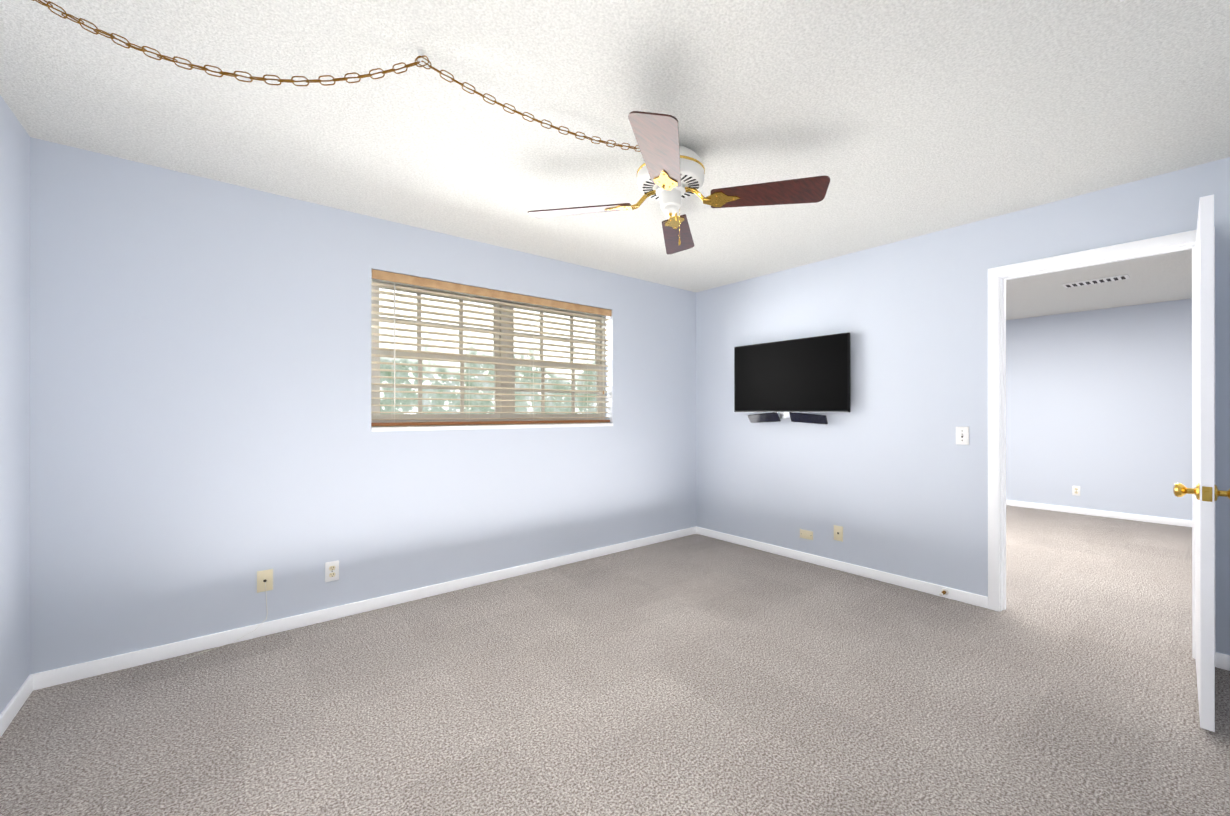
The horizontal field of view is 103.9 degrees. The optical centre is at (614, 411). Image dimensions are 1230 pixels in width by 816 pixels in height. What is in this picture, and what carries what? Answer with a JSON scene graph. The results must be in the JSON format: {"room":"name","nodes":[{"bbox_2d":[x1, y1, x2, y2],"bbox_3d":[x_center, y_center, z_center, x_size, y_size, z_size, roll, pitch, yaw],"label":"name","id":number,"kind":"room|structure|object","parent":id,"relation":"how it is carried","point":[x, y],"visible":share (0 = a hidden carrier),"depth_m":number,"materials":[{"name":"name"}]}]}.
{"room":"empty bedroom","nodes":[
{"label":"empty bedroom","id":0,"kind":"room"},
{"bbox_2d":[0,95,29,713],"bbox_3d":[-1.455,0.007,0.562,0.220,2.440,3.840,0,0,-39],"label":"wall","id":1,"kind":"structure","parent":0,"point":[14,404],"depth_m":1.97,"materials":[{"name":"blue paint"}]},
{"bbox_2d":[0,675,32,737],"bbox_3d":[-1.399,1.192,0.676,0.013,0.072,3.707,0,0,-39],"label":"baseboard","id":2,"kind":"structure","parent":1,"relation":"attached to","point":[14,705],"depth_m":1.95,"materials":[{"name":"white wood"}]},
{"bbox_2d":[29,137,695,674],"bbox_3d":[-1.033,0.010,3.518,4.600,2.440,0.220,0,0,-39],"label":"wall","id":3,"kind":"structure","parent":0,"point":[200,402],"depth_m":2.64,"materials":[{"name":"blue paint"}]},
{"bbox_2d":[257,569,272,592],"bbox_3d":[-1.920,0.929,2.643,0.072,0.116,0.020,0,0,-39],"label":"outlet","id":4,"kind":"object","parent":3,"relation":"attached to","point":[264,576],"visible":1,"depth_m":2.65,"materials":[{"name":"beige plastic"}]},
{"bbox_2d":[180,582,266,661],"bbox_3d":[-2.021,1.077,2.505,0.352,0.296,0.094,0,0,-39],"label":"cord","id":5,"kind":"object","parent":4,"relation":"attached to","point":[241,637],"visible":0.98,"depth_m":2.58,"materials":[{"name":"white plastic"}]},
{"bbox_2d":[325,560,338,581],"bbox_3d":[-1.674,0.945,2.851,0.072,0.116,0.009,0,0,-39],"label":"duplex electrical outlet","id":6,"kind":"object","parent":3,"relation":"attached to","point":[332,571],"visible":1,"depth_m":2.85,"materials":[{"name":"white plastic"}]},
{"bbox_2d":[29,526,696,690],"bbox_3d":[-0.874,1.194,3.496,4.380,0.072,0.013,0,0,-39],"label":"baseboard","id":7,"kind":"structure","parent":3,"relation":"attached to","point":[57,676],"depth_m":2.75,"materials":[{"name":"white wood"}]},
{"bbox_2d":[371,280,604,426],"bbox_3d":[-0.847,-0.395,3.692,1.918,0.990,0.054,0,0,-39],"label":"window","id":8,"kind":"structure","parent":3,"relation":"in","point":[440,415],"depth_m":3.64,"materials":[{"name":"white"}]},
{"bbox_2d":[371,269,611,425],"bbox_3d":[-0.786,-0.397,3.617,1.908,0.979,0.084,0,0,-39],"label":"window blinds","id":9,"kind":"object","parent":8,"relation":"attached to","point":[400,279],"visible":0.85,"depth_m":3.48,"materials":[{"name":"brown wood"}]},
{"bbox_2d":[371,423,612,431],"bbox_3d":[-0.796,0.112,3.628,1.918,0.024,0.117,0,0,-39],"label":"window sill","id":10,"kind":"structure","parent":3,"relation":"on","point":[416,428],"depth_m":3.45,"materials":[{"name":"white wood"}]},
{"bbox_2d":[0,505,1229,815],"bbox_3d":[1.964,1.290,3.410,9.480,0.120,6.920,0,0,-39],"label":"floor","id":11,"kind":"structure","parent":0,"point":[694,675],"depth_m":2.03,"materials":[{"name":"carpet"}]},
{"bbox_2d":[0,0,1229,319],"bbox_3d":[1.964,-1.270,3.413,9.480,0.120,6.920,0,0,-39],"label":"ceiling","id":12,"kind":"structure","parent":0,"point":[896,120],"depth_m":1.92,"materials":[{"name":"white paint"}]},
{"bbox_2d":[32,0,640,151],"bbox_3d":[-0.759,-1.116,1.760,1.968,0.190,0.504,0,0,-39],"label":"chain","id":13,"kind":"object","parent":12,"relation":"hanging from","point":[422,53],"visible":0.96,"depth_m":1.54,"materials":[{"name":"gold metal"}]},
{"bbox_2d":[528,111,829,253],"bbox_3d":[0.261,-0.995,2.264,1.068,0.430,1.068,0,0,-33],"label":"ceiling fan","id":14,"kind":"object","parent":12,"relation":"hanging from","point":[670,172],"visible":1,"depth_m":2.16,"materials":[{"name":"white"}]},
{"bbox_2d":[1062,274,1129,287],"bbox_3d":[4.432,-1.202,4.449,0.170,0.013,0.430,0,0,-39],"label":"ceiling vent","id":15,"kind":"object","parent":12,"relation":"in","point":[1099,280],"visible":1,"depth_m":4.42,"materials":[{"name":"white metal"}]},
{"bbox_2d":[696,157,1229,654],"bbox_3d":[2.041,0.010,3.474,0.120,2.440,6.360,0,0,-39],"label":"wall","id":16,"kind":"structure","parent":0,"point":[887,473],"depth_m":3.39,"materials":[{"name":"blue paint"}]},
{"bbox_2d":[734,332,850,423],"bbox_3d":[1.436,-0.247,4.022,0.131,0.694,1.044,0,0,-39],"label":"tv","id":17,"kind":"object","parent":16,"relation":"attached to","point":[787,379],"visible":1,"depth_m":3.94,"materials":[{"name":"black plastic"},{"name":"glass"}]},
{"bbox_2d":[800,529,812,539],"bbox_3d":[1.570,1.009,3.954,0.008,0.072,0.115,0,0,-39],"label":"electrical outlet","id":18,"kind":"object","parent":16,"relation":"attached to","point":[805,534],"visible":1,"depth_m":3.95,"materials":[{"name":"beige plastic"}]},
{"bbox_2d":[834,525,842,541],"bbox_3d":[1.732,0.946,3.744,0.020,0.116,0.072,0,0,-39],"label":"outlet","id":19,"kind":"object","parent":16,"relation":"attached to","point":[838,533],"visible":1,"depth_m":3.74,"materials":[{"name":"beige plastic"}]},
{"bbox_2d":[697,527,987,607],"bbox_3d":[1.579,1.195,3.938,0.013,0.072,2.390,0,0,-39],"label":"baseboard","id":20,"kind":"structure","parent":16,"relation":"attached to","point":[953,594],"depth_m":3.63,"materials":[{"name":"white wood"}]},
{"bbox_2d":[939,588,948,595],"bbox_3d":[2.149,1.190,3.158,0.086,0.042,0.042,0,0,-39],"label":"door stop","id":21,"kind":"object","parent":20,"relation":"attached to","point":[944,592],"visible":1,"depth_m":3.17,"materials":[{"name":"gold metal"}]},
{"bbox_2d":[956,427,968,444],"bbox_3d":[2.244,0.155,3.115,0.017,0.116,0.072,0,0,-39],"label":"light switch","id":22,"kind":"object","parent":16,"relation":"attached to","point":[962,435],"visible":1,"depth_m":3.12,"materials":[{"name":"white plastic"}]},
{"bbox_2d":[988,226,1215,666],"bbox_3d":[2.663,0.169,2.707,0.152,2.122,0.889,0,0,-39],"label":"door frame","id":23,"kind":"structure","parent":16,"relation":"attached to","point":[998,277],"depth_m":2.97,"materials":[{"name":"white wood"}]},
{"bbox_2d":[1173,194,1229,731],"bbox_3d":[2.557,0.195,2.093,0.809,2.036,0.170,0,0,-41],"label":"door","id":24,"kind":"structure","parent":16,"relation":"in","point":[1206,492],"depth_m":1.84,"materials":[{"name":"painted wood"},{"name":"brass"}]},
{"bbox_2d":[1216,652,1229,670],"bbox_3d":[3.026,1.193,2.153,0.013,0.072,0.428,0,0,-39],"label":"baseboard","id":25,"kind":"structure","parent":16,"relation":"attached to","point":[1222,661],"depth_m":2.30,"materials":[{"name":"white wood"}]},
{"bbox_2d":[1006,298,1191,519],"bbox_3d":[5.381,0.013,6.183,0.120,2.440,6.360,0,0,-39],"label":"wall","id":26,"kind":"structure","parent":0,"point":[1099,407],"depth_m":5.65,"materials":[{"name":"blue paint"}]},
{"bbox_2d":[1072,486,1079,495],"bbox_3d":[5.583,0.958,5.830,0.009,0.116,0.072,0,0,-39],"label":"duplex electrical outlet","id":27,"kind":"object","parent":26,"relation":"attached to","point":[1075,490],"visible":1,"depth_m":5.83,"materials":[{"name":"white plastic"}]},
{"bbox_2d":[1006,500,1191,526],"bbox_3d":[5.330,1.197,6.140,0.013,0.072,6.120,0,0,-39],"label":"baseboard","id":28,"kind":"structure","parent":26,"relation":"attached to","point":[1152,519],"depth_m":5.64,"materials":[{"name":"white wood"}]},
{"label":"outside","id":29,"kind":"structure","parent":0,"visible":0},
{"bbox_2d":[379,288,595,426],"bbox_3d":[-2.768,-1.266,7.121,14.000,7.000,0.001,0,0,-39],"label":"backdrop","id":30,"kind":"structure","parent":29,"point":[432,395],"depth_m":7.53,"materials":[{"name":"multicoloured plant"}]}
]}

